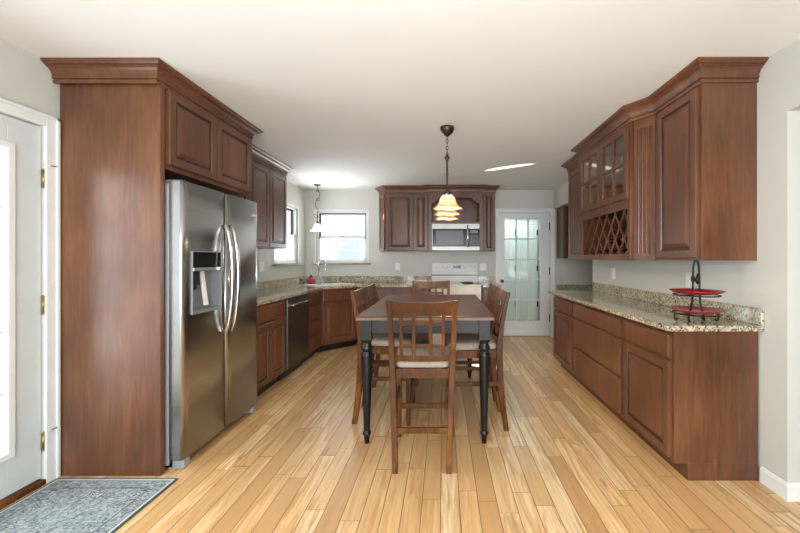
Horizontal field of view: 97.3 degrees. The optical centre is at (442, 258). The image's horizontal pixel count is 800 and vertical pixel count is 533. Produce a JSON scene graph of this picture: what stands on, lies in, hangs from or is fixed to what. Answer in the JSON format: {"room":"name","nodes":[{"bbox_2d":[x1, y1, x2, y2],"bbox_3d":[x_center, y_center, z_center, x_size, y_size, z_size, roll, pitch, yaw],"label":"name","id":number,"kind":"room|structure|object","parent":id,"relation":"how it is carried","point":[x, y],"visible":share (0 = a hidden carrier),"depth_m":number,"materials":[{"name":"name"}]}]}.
{"room":"kitchen","nodes":[
{"label":"kitchen","id":0,"kind":"room"},
{"bbox_2d":[0,38,304,478],"bbox_3d":[-2.380,0.072,1.510,0.140,2.455,9.020,0,0,0],"label":"wall","id":1,"kind":"structure","parent":0,"point":[25,80],"depth_m":2.02,"materials":[{"name":"paint"}]},
{"bbox_2d":[0,114,56,499],"bbox_3d":[-2.318,0.250,1.590,0.084,2.020,0.956,0,0,0],"label":"door","id":2,"kind":"structure","parent":1,"relation":"in","point":[22,177],"depth_m":1.92,"materials":[{"name":"paint"}]},
{"bbox_2d":[0,97,60,483],"bbox_3d":[-2.296,0.233,1.565,0.028,2.134,1.050,0,0,0],"label":"trim","id":3,"kind":"structure","parent":1,"relation":"attached to","point":[51,125],"depth_m":2.05,"materials":[{"name":"white paint"}]},
{"bbox_2d":[40,58,262,139],"bbox_3d":[-1.967,-1.097,2.584,0.676,0.113,1.160,0,0,0],"label":"crown molding","id":4,"kind":"structure","parent":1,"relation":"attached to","point":[63,70],"depth_m":2.07,"materials":[{"name":"brown wood"}]},
{"bbox_2d":[259,262,263,271],"bbox_3d":[-2.305,0.100,4.450,0.009,0.116,0.115,0,0,0],"label":"wall outlet","id":5,"kind":"object","parent":1,"relation":"attached to","point":[261,264],"visible":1,"depth_m":4.44,"materials":[{"name":"white plastic"}]},
{"bbox_2d":[236,159,286,248],"bbox_3d":[-2.134,-0.608,3.755,0.339,0.965,1.310,0,0,0],"label":"upper cabinet","id":6,"kind":"object","parent":1,"relation":"attached to","point":[269,187],"visible":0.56,"depth_m":3.98,"materials":[{"name":"brown wood"}]},
{"bbox_2d":[252,144,293,176],"bbox_3d":[-2.108,-1.097,3.843,0.394,0.113,1.286,0,0,0],"label":"crown molding","id":7,"kind":"structure","parent":6,"relation":"attached to","point":[258,154],"depth_m":3.94,"materials":[{"name":"brown wood"}]},
{"bbox_2d":[272,203,302,265],"bbox_3d":[-2.350,-0.366,5.190,0.180,0.927,0.900,0,0,0],"label":"window","id":8,"kind":"structure","parent":1,"relation":"in","point":[293,254],"depth_m":5.54,"materials":[{"name":"white paint"}]},
{"bbox_2d":[257,276,431,289],"bbox_3d":[-1.250,0.336,4.469,2.116,0.099,2.818,0,0,0],"label":"backsplash","id":9,"kind":"structure","parent":1,"relation":"attached to","point":[288,281],"depth_m":5.86,"materials":[{"name":"stone"}]},
{"bbox_2d":[0,0,799,189],"bbox_3d":[0.850,-1.205,2.600,6.900,0.100,11.200,0,0,0],"label":"ceiling","id":10,"kind":"structure","parent":0,"point":[345,94],"depth_m":2.04,"materials":[{"name":"paint"}]},
{"bbox_2d":[311,184,324,231],"bbox_3d":[-1.950,-0.792,5.440,0.224,0.726,0.224,0,0,0],"label":"pendant","id":11,"kind":"object","parent":10,"relation":"hanging from","point":[317,227],"visible":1,"depth_m":5.43,"materials":[{"name":"white glass"}]},
{"bbox_2d":[433,125,462,220],"bbox_3d":[0.038,-0.768,3.060,0.228,0.774,0.929,0,0,0],"label":"pendant chandelier","id":12,"kind":"object","parent":10,"relation":"hanging from","point":[447,206],"visible":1,"depth_m":2.97,"materials":[{"name":"beige glass"}]},
{"bbox_2d":[0,318,799,532],"bbox_3d":[0.850,1.340,2.600,6.900,0.080,11.200,0,0,0],"label":"floor","id":13,"kind":"structure","parent":0,"point":[565,462],"depth_m":2.12,"materials":[{"name":"brown wood"}]},
{"bbox_2d":[0,479,45,509],"bbox_3d":[-2.360,1.285,1.565,0.140,0.030,0.914,0,0,0],"label":"threshold","id":14,"kind":"object","parent":13,"relation":"on","point":[33,486],"visible":0.51,"depth_m":1.91,"materials":[{"name":"brown wood"}]},
{"bbox_2d":[0,478,177,532],"bbox_3d":[-1.915,1.295,1.465,0.710,0.008,1.200,0,0,0],"label":"rug","id":15,"kind":"object","parent":13,"relation":"on","point":[63,505],"visible":1,"depth_m":1.83,"materials":[{"name":"grey fabric"}]},
{"bbox_2d":[60,81,251,475],"bbox_3d":[-1.984,0.100,2.583,0.621,2.400,0.977,0,0,0],"label":"refrigerator surround","id":16,"kind":"object","parent":13,"relation":"on","point":[121,143],"visible":0.81,"depth_m":2.10,"materials":[{"name":"brown wood"}]},
{"bbox_2d":[165,180,256,468],"bbox_3d":[-1.897,0.404,2.583,0.766,1.792,0.885,0,0,0],"label":"refrigerator","id":17,"kind":"object","parent":13,"relation":"on","point":[211,235],"visible":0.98,"depth_m":2.36,"materials":[{"name":"grey metal"}]},
{"bbox_2d":[257,299,284,395],"bbox_3d":[-1.974,0.861,3.389,0.621,0.878,0.638,0,0,0],"label":"base cabinet","id":18,"kind":"object","parent":13,"relation":"on","point":[270,316],"visible":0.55,"depth_m":3.38,"materials":[{"name":"brown wood"}]},
{"bbox_2d":[257,282,412,305],"bbox_3d":[-1.250,0.403,4.469,2.116,0.034,2.818,0,0,0],"label":"countertop","id":19,"kind":"structure","parent":18,"relation":"on","point":[264,296],"depth_m":4.58,"materials":[{"name":"stone"}]},
{"bbox_2d":[307,275,314,283],"bbox_3d":[-2.020,0.312,5.360,0.124,0.146,0.124,0,0,0],"label":"jar","id":20,"kind":"object","parent":19,"relation":"on","point":[310,280],"visible":0.94,"depth_m":5.32,"materials":[{"name":"ceramic"}]},
{"bbox_2d":[317,260,326,284],"bbox_3d":[-1.819,0.196,5.262,0.145,0.378,0.106,0,0,-21],"label":"faucet","id":21,"kind":"object","parent":19,"relation":"on","point":[319,262],"visible":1,"depth_m":5.26,"materials":[{"name":"silver metal"}]},
{"bbox_2d":[304,283,350,286],"bbox_3d":[-1.720,0.468,5.270,0.630,0.176,0.430,0,0,-45],"label":"sink","id":22,"kind":"object","parent":19,"relation":"in","point":[323,284],"visible":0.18,"depth_m":5.38,"materials":[{"name":"white ceramic"}]},
{"bbox_2d":[277,294,308,380],"bbox_3d":[-1.944,0.864,4.027,0.646,0.872,0.605,0,0,0],"label":"dishwasher","id":23,"kind":"object","parent":13,"relation":"on","point":[296,315],"visible":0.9,"depth_m":3.96,"materials":[{"name":"black metal"}]},
{"bbox_2d":[302,290,320,362],"bbox_3d":[-1.975,0.861,4.572,0.620,0.878,0.453,0,0,0],"label":"base cabinet","id":24,"kind":"object","parent":13,"relation":"on","point":[314,297],"visible":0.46,"depth_m":4.54,"materials":[{"name":"brown wood"}]},
{"bbox_2d":[315,287,356,351],"bbox_3d":[-1.792,0.861,5.340,1.015,0.878,1.060,0,0,0],"label":"base cabinet","id":25,"kind":"object","parent":13,"relation":"on","point":[338,323],"visible":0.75,"depth_m":4.98,"materials":[{"name":"brown wood"}]},
{"bbox_2d":[350,287,414,425],"bbox_3d":[-0.490,0.775,2.930,0.490,1.050,0.438,0,0,0],"label":"dining chair","id":26,"kind":"object","parent":13,"relation":"on","point":[379,342],"visible":0.47,"depth_m":2.74,"materials":[{"name":"brown wood"}]},
{"bbox_2d":[371,334,411,346],"bbox_3d":[-0.438,0.659,2.930,0.385,0.056,0.408,0,0,0],"label":"seat cushion","id":27,"kind":"object","parent":26,"relation":"on","point":[379,340],"depth_m":2.76,"materials":[{"name":"beige fabric"}]},
{"bbox_2d":[364,283,418,387],"bbox_3d":[-0.490,0.775,3.385,0.490,1.050,0.438,0,0,0],"label":"dining chair","id":28,"kind":"object","parent":13,"relation":"on","point":[371,289],"visible":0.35,"depth_m":3.51,"materials":[{"name":"brown wood"}]},
{"bbox_2d":[357,287,430,343],"bbox_3d":[-0.735,0.861,5.540,1.090,0.878,0.661,0,0,0],"label":"base cabinet","id":29,"kind":"object","parent":13,"relation":"on","point":[382,292],"visible":0.09,"depth_m":5.21,"materials":[{"name":"brown wood"}]},
{"bbox_2d":[386,300,457,473],"bbox_3d":[-0.128,0.775,2.343,0.438,1.050,0.490,0,0,0],"label":"dining chair","id":30,"kind":"object","parent":13,"relation":"on","point":[413,360],"visible":1,"depth_m":2.16,"materials":[{"name":"brown wood"}]},
{"bbox_2d":[397,346,449,367],"bbox_3d":[-0.128,0.659,2.396,0.408,0.056,0.385,0,0,0],"label":"seat cushion","id":31,"kind":"object","parent":30,"relation":"on","point":[406,351],"depth_m":2.22,"materials":[{"name":"beige fabric"}]},
{"bbox_2d":[355,294,494,443],"bbox_3d":[-0.123,0.848,3.150,0.963,0.905,1.500,0,0,0],"label":"dining table","id":32,"kind":"object","parent":13,"relation":"on","point":[473,317],"visible":0.84,"depth_m":2.46,"materials":[{"name":"brown wood"}]},
{"bbox_2d":[413,280,449,345],"bbox_3d":[-0.135,0.775,3.870,0.438,1.050,0.490,0,0,0],"label":"dining chair","id":33,"kind":"object","parent":13,"relation":"on","point":[419,285],"visible":0.23,"depth_m":4.08,"materials":[{"name":"brown wood"}]},
{"bbox_2d":[431,263,481,343],"bbox_3d":[0.195,0.672,5.497,0.764,1.215,0.727,0,0,0],"label":"range","id":34,"kind":"object","parent":13,"relation":"on","point":[463,277],"visible":0.45,"depth_m":5.79,"materials":[{"name":"white metal"}]},
{"bbox_2d":[450,282,481,285],"bbox_3d":[0.195,0.393,5.500,0.764,0.021,0.600,0,0,0],"label":"cooktop","id":35,"kind":"object","parent":34,"relation":"in","point":[451,283],"depth_m":5.24,"materials":[{"name":"beige ceramic"}]},
{"bbox_2d":[446,283,498,401],"bbox_3d":[0.270,0.775,3.365,0.490,1.050,0.438,0,0,0],"label":"dining chair","id":36,"kind":"object","parent":13,"relation":"on","point":[492,289],"visible":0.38,"depth_m":3.18,"materials":[{"name":"brown wood"}]},
{"bbox_2d":[446,288,509,430],"bbox_3d":[0.270,0.775,2.820,0.490,1.050,0.438,0,0,0],"label":"dining chair","id":37,"kind":"object","parent":13,"relation":"on","point":[467,345],"visible":0.77,"depth_m":2.64,"materials":[{"name":"brown wood"}]},
{"bbox_2d":[446,334,495,349],"bbox_3d":[0.217,0.659,2.820,0.385,0.056,0.408,0,0,0],"label":"seat cushion","id":38,"kind":"object","parent":37,"relation":"on","point":[463,341],"depth_m":2.69,"materials":[{"name":"beige fabric"}]},
{"bbox_2d":[481,286,499,344],"bbox_3d":[0.718,0.861,5.540,0.255,0.878,0.661,0,0,0],"label":"base cabinet","id":39,"kind":"object","parent":13,"relation":"on","point":[484,290],"visible":0.17,"depth_m":5.21,"materials":[{"name":"brown wood"}]},
{"bbox_2d":[478,282,500,286],"bbox_3d":[0.728,0.403,5.539,0.280,0.034,0.678,0,0,0],"label":"countertop","id":40,"kind":"structure","parent":39,"relation":"on","point":[484,284],"depth_m":5.30,"materials":[{"name":"stone"}]},
{"bbox_2d":[553,295,581,383],"bbox_3d":[1.592,0.861,3.941,0.516,0.878,0.619,0,0,0],"label":"base cabinet","id":41,"kind":"object","parent":13,"relation":"on","point":[563,316],"visible":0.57,"depth_m":3.88,"materials":[{"name":"brown wood"}]},
{"bbox_2d":[573,301,634,431],"bbox_3d":[1.593,0.861,3.123,0.515,0.878,1.004,0,0,0],"label":"base cabinet","id":42,"kind":"object","parent":13,"relation":"on","point":[598,335],"visible":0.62,"depth_m":2.98,"materials":[{"name":"brown wood"}]},
{"bbox_2d":[548,290,763,331],"bbox_3d":[1.574,0.403,3.161,0.568,0.034,2.278,0,0,0],"label":"countertop","id":43,"kind":"structure","parent":42,"relation":"on","point":[652,314],"depth_m":2.43,"materials":[{"name":"stone"}]},
{"bbox_2d":[671,260,722,322],"bbox_3d":[1.555,0.192,2.150,0.258,0.380,0.258,0,0,-14],"label":"tiered stand","id":44,"kind":"object","parent":43,"relation":"on","point":[697,279],"visible":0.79,"depth_m":2.13,"materials":[{"name":"black metal"}]},
{"bbox_2d":[669,305,725,314],"bbox_3d":[1.555,0.317,2.150,0.284,0.024,0.284,0,0,0],"label":"plate","id":45,"kind":"object","parent":44,"relation":"on","point":[684,309],"visible":0.95,"depth_m":2.16,"materials":[{"name":"ceramic"}]},
{"bbox_2d":[669,288,725,294],"bbox_3d":[1.555,0.203,2.150,0.284,0.024,0.284,0,0,0],"label":"plate","id":46,"kind":"object","parent":44,"relation":"on","point":[677,290],"visible":0.98,"depth_m":2.13,"materials":[{"name":"ceramic"}]},
{"bbox_2d":[623,317,757,480],"bbox_3d":[1.592,0.861,2.334,0.516,0.878,0.562,0,0,0],"label":"base cabinet","id":47,"kind":"object","parent":13,"relation":"on","point":[692,397],"visible":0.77,"depth_m":2.05,"materials":[{"name":"brown wood"}]},
{"bbox_2d":[305,190,592,289],"bbox_3d":[0.945,0.072,5.950,6.510,2.455,0.140,0,0,0],"label":"wall","id":48,"kind":"structure","parent":0,"point":[576,272],"depth_m":5.88,"materials":[{"name":"paint"}]},
{"bbox_2d":[311,210,370,264],"bbox_3d":[-1.700,-0.366,5.920,0.990,0.927,0.180,0,0,0],"label":"window","id":49,"kind":"structure","parent":48,"relation":"in","point":[318,237],"depth_m":5.90,"materials":[{"name":"white paint"},{"name":"glass"}]},
{"bbox_2d":[395,263,399,269],"bbox_3d":[-0.760,0.125,5.875,0.075,0.116,0.009,0,0,0],"label":"wall outlet","id":50,"kind":"object","parent":48,"relation":"attached to","point":[397,265],"visible":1,"depth_m":5.87,"materials":[{"name":"white plastic"}]},
{"bbox_2d":[379,193,428,251],"bbox_3d":[-0.636,-0.608,5.704,0.803,0.965,0.349,0,0,0],"label":"upper cabinet","id":51,"kind":"object","parent":48,"relation":"attached to","point":[403,217],"visible":0.9,"depth_m":5.53,"materials":[{"name":"brown wood"}]},
{"bbox_2d":[428,193,482,251],"bbox_3d":[0.198,-0.608,5.689,0.860,0.965,0.378,0,0,0],"label":"upper cabinet","id":52,"kind":"object","parent":48,"relation":"attached to","point":[471,204],"visible":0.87,"depth_m":5.50,"materials":[{"name":"brown wood"}]},
{"bbox_2d":[375,185,499,195],"bbox_3d":[-0.104,-1.097,5.651,2.000,0.113,0.449,0,0,0],"label":"crown molding","id":53,"kind":"structure","parent":52,"relation":"attached to","point":[383,189],"depth_m":5.49,"materials":[{"name":"brown wood"}]},
{"bbox_2d":[432,224,479,250],"bbox_3d":[0.198,-0.343,5.637,0.744,0.415,0.445,0,0,0],"label":"microwave","id":54,"kind":"object","parent":52,"relation":"attached to","point":[445,237],"visible":1,"depth_m":5.46,"materials":[{"name":"grey plastic"}]},
{"bbox_2d":[479,264,485,269],"bbox_3d":[0.670,0.135,5.875,0.115,0.116,0.009,0,0,0],"label":"wall outlet","id":55,"kind":"object","parent":48,"relation":"attached to","point":[481,266],"visible":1,"depth_m":5.87,"materials":[{"name":"white plastic"}]},
{"bbox_2d":[478,276,494,281],"bbox_3d":[0.728,0.336,5.868,0.280,0.099,0.020,0,0,0],"label":"backsplash","id":56,"kind":"structure","parent":48,"relation":"attached to","point":[480,278],"depth_m":5.86,"materials":[{"name":"stone"}]},
{"bbox_2d":[481,193,494,251],"bbox_3d":[0.727,-0.608,5.704,0.190,0.965,0.349,0,0,0],"label":"upper cabinet","id":57,"kind":"object","parent":48,"relation":"attached to","point":[488,198],"visible":0.84,"depth_m":5.53,"materials":[{"name":"brown wood"}]},
{"bbox_2d":[499,213,549,335],"bbox_3d":[1.373,0.262,5.873,0.849,2.061,0.113,0,0,0],"label":"door","id":58,"kind":"structure","parent":48,"relation":"in","point":[541,327],"depth_m":5.89,"materials":[{"name":"white paint"}]},
{"bbox_2d":[495,208,554,336],"bbox_3d":[1.373,0.228,5.866,0.995,2.145,0.028,0,0,0],"label":"trim","id":59,"kind":"structure","parent":48,"relation":"attached to","point":[551,211],"depth_m":5.86,"materials":[{"name":"white paint"}]},
{"bbox_2d":[556,206,567,257],"bbox_3d":[2.445,-0.485,5.704,1.080,0.950,0.349,0,0,0],"label":"upper cabinet","id":60,"kind":"object","parent":48,"relation":"attached to","point":[562,212],"visible":0.12,"depth_m":5.58,"materials":[{"name":"brown wood"}]},
{"bbox_2d":[557,285,592,289],"bbox_3d":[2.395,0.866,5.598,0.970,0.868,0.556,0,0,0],"label":"backsplash","id":61,"kind":"structure","parent":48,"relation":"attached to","point":[559,287],"depth_m":5.86,"materials":[{"name":"stone"}]},
{"bbox_2d":[505,219,539,317],"bbox_3d":[1.500,0.072,6.910,2.400,2.455,1.780,0,0,0],"label":"wall","id":62,"kind":"structure","parent":0,"point":[537,220],"depth_m":7.70,"materials":[{"name":"paint"}]},
{"bbox_2d":[505,221,514,319],"bbox_3d":[1.308,0.240,7.362,0.455,2.080,0.047,0,0,0],"label":"closet door","id":63,"kind":"structure","parent":62,"relation":"in","point":[509,225],"depth_m":7.35,"materials":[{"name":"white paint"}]},
{"bbox_2d":[517,221,537,319],"bbox_3d":[1.768,0.240,7.362,0.455,2.080,0.047,0,0,0],"label":"closet door","id":64,"kind":"structure","parent":62,"relation":"in","point":[521,225],"depth_m":7.35,"materials":[{"name":"white paint"}]},
{"bbox_2d":[554,38,799,482],"bbox_3d":[1.930,0.072,1.440,0.140,2.455,8.880,0,0,0],"label":"wall","id":65,"kind":"structure","parent":0,"point":[771,283],"depth_m":1.97,"materials":[{"name":"paint"}]},
{"bbox_2d":[568,167,579,259],"bbox_3d":[1.682,-0.536,3.946,0.346,1.090,0.608,0,0,0],"label":"upper cabinet","id":66,"kind":"object","parent":65,"relation":"attached to","point":[573,177],"visible":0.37,"depth_m":4.05,"materials":[{"name":"brown wood"}]},
{"bbox_2d":[579,121,633,259],"bbox_3d":[1.631,-0.536,3.150,0.449,1.090,0.970,0,0,0],"label":"wine rack cabinet","id":67,"kind":"object","parent":65,"relation":"attached to","point":[606,173],"visible":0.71,"depth_m":3.19,"materials":[{"name":"brown wood"}]},
{"bbox_2d":[586,168,622,187],"bbox_3d":[1.655,-0.739,3.150,0.360,0.015,0.930,0,0,0],"label":"shelf","id":68,"kind":"object","parent":67,"relation":"attached to","point":[618,175],"depth_m":3.30,"materials":[{"name":"brown wood"}]},
{"bbox_2d":[605,237,626,244],"bbox_3d":[1.617,-0.161,3.145,0.315,0.076,0.076,0,0,0],"label":"wine bottle","id":69,"kind":"object","parent":67,"relation":"in","point":[618,240],"visible":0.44,"depth_m":3.13,"materials":[{"name":"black glass"}]},
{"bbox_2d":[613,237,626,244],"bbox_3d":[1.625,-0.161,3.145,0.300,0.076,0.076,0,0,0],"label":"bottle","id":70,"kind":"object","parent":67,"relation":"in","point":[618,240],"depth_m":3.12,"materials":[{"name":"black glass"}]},
{"bbox_2d":[634,114,655,259],"bbox_3d":[1.650,-0.536,2.591,0.410,1.090,0.141,0,0,0],"label":"fluted pilaster","id":71,"kind":"object","parent":67,"relation":"attached to","point":[644,128],"visible":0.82,"depth_m":2.58,"materials":[{"name":"brown wood"}]},
{"bbox_2d":[561,57,768,173],"bbox_3d":[1.605,-1.097,3.160,0.504,0.113,2.328,0,0,0],"label":"crown molding","id":72,"kind":"structure","parent":67,"relation":"attached to","point":[700,70],"depth_m":2.24,"materials":[{"name":"brown wood"}]},
{"bbox_2d":[611,268,614,278],"bbox_3d":[1.855,0.160,3.820,0.009,0.116,0.072,0,0,0],"label":"wall outlet","id":73,"kind":"object","parent":65,"relation":"attached to","point":[612,269],"visible":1,"depth_m":3.81,"materials":[{"name":"white plastic"}]},
{"bbox_2d":[593,282,763,325],"bbox_3d":[1.848,0.337,3.161,0.020,0.097,2.278,0,0,0],"label":"backsplash","id":74,"kind":"structure","parent":65,"relation":"attached to","point":[753,315],"depth_m":2.67,"materials":[{"name":"stone"}]},
{"bbox_2d":[686,272,691,287],"bbox_3d":[1.855,0.160,2.640,0.009,0.116,0.072,0,0,0],"label":"wall outlet","id":75,"kind":"object","parent":65,"relation":"attached to","point":[688,275],"visible":0.82,"depth_m":2.64,"materials":[{"name":"white plastic"}]},
{"bbox_2d":[656,83,756,260],"bbox_3d":[1.683,-0.538,2.292,0.348,1.095,0.445,0,0,0],"label":"upper cabinet","id":76,"kind":"object","parent":65,"relation":"attached to","point":[706,139],"visible":0.93,"depth_m":2.07,"materials":[{"name":"brown wood"}]},
{"bbox_2d":[760,466,799,501],"bbox_3d":[1.923,1.254,1.958,0.154,0.092,0.164,0,0,0],"label":"baseboard","id":77,"kind":"structure","parent":65,"relation":"attached to","point":[790,492],"depth_m":1.91,"materials":[{"name":"white paint"}]},
{"label":"outside","id":78,"kind":"structure","parent":0,"visible":0},
{"bbox_3d":[-5.000,1.850,24.650,50.000,0.100,30.700,0,0,0],"label":"ground","id":79,"kind":"structure","parent":78,"visible":0},
{"bbox_2d":[275,210,364,259],"bbox_3d":[-4.750,-1.450,16.960,13.500,6.500,6.080,0,0,0],"label":"house","id":80,"kind":"structure","parent":79,"relation":"on","point":[354,249],"depth_m":14.00,"materials":[{"name":"white"}]},
{"bbox_2d":[321,215,364,259],"bbox_3d":[-3.185,-0.002,9.710,1.985,3.610,1.432,0,0,30],"label":"bare tree","id":81,"kind":"object","parent":79,"relation":"on","point":[325,241],"visible":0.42,"depth_m":9.78,"materials":[{"name":"white plant"}]},
{"bbox_2d":[335,215,364,240],"bbox_3d":[-2.027,-0.063,11.540,1.411,3.732,3.139,0,0,34],"label":"bare tree","id":82,"kind":"object","parent":79,"relation":"on","point":[355,217],"visible":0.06,"depth_m":10.72,"materials":[{"name":"white plant"}]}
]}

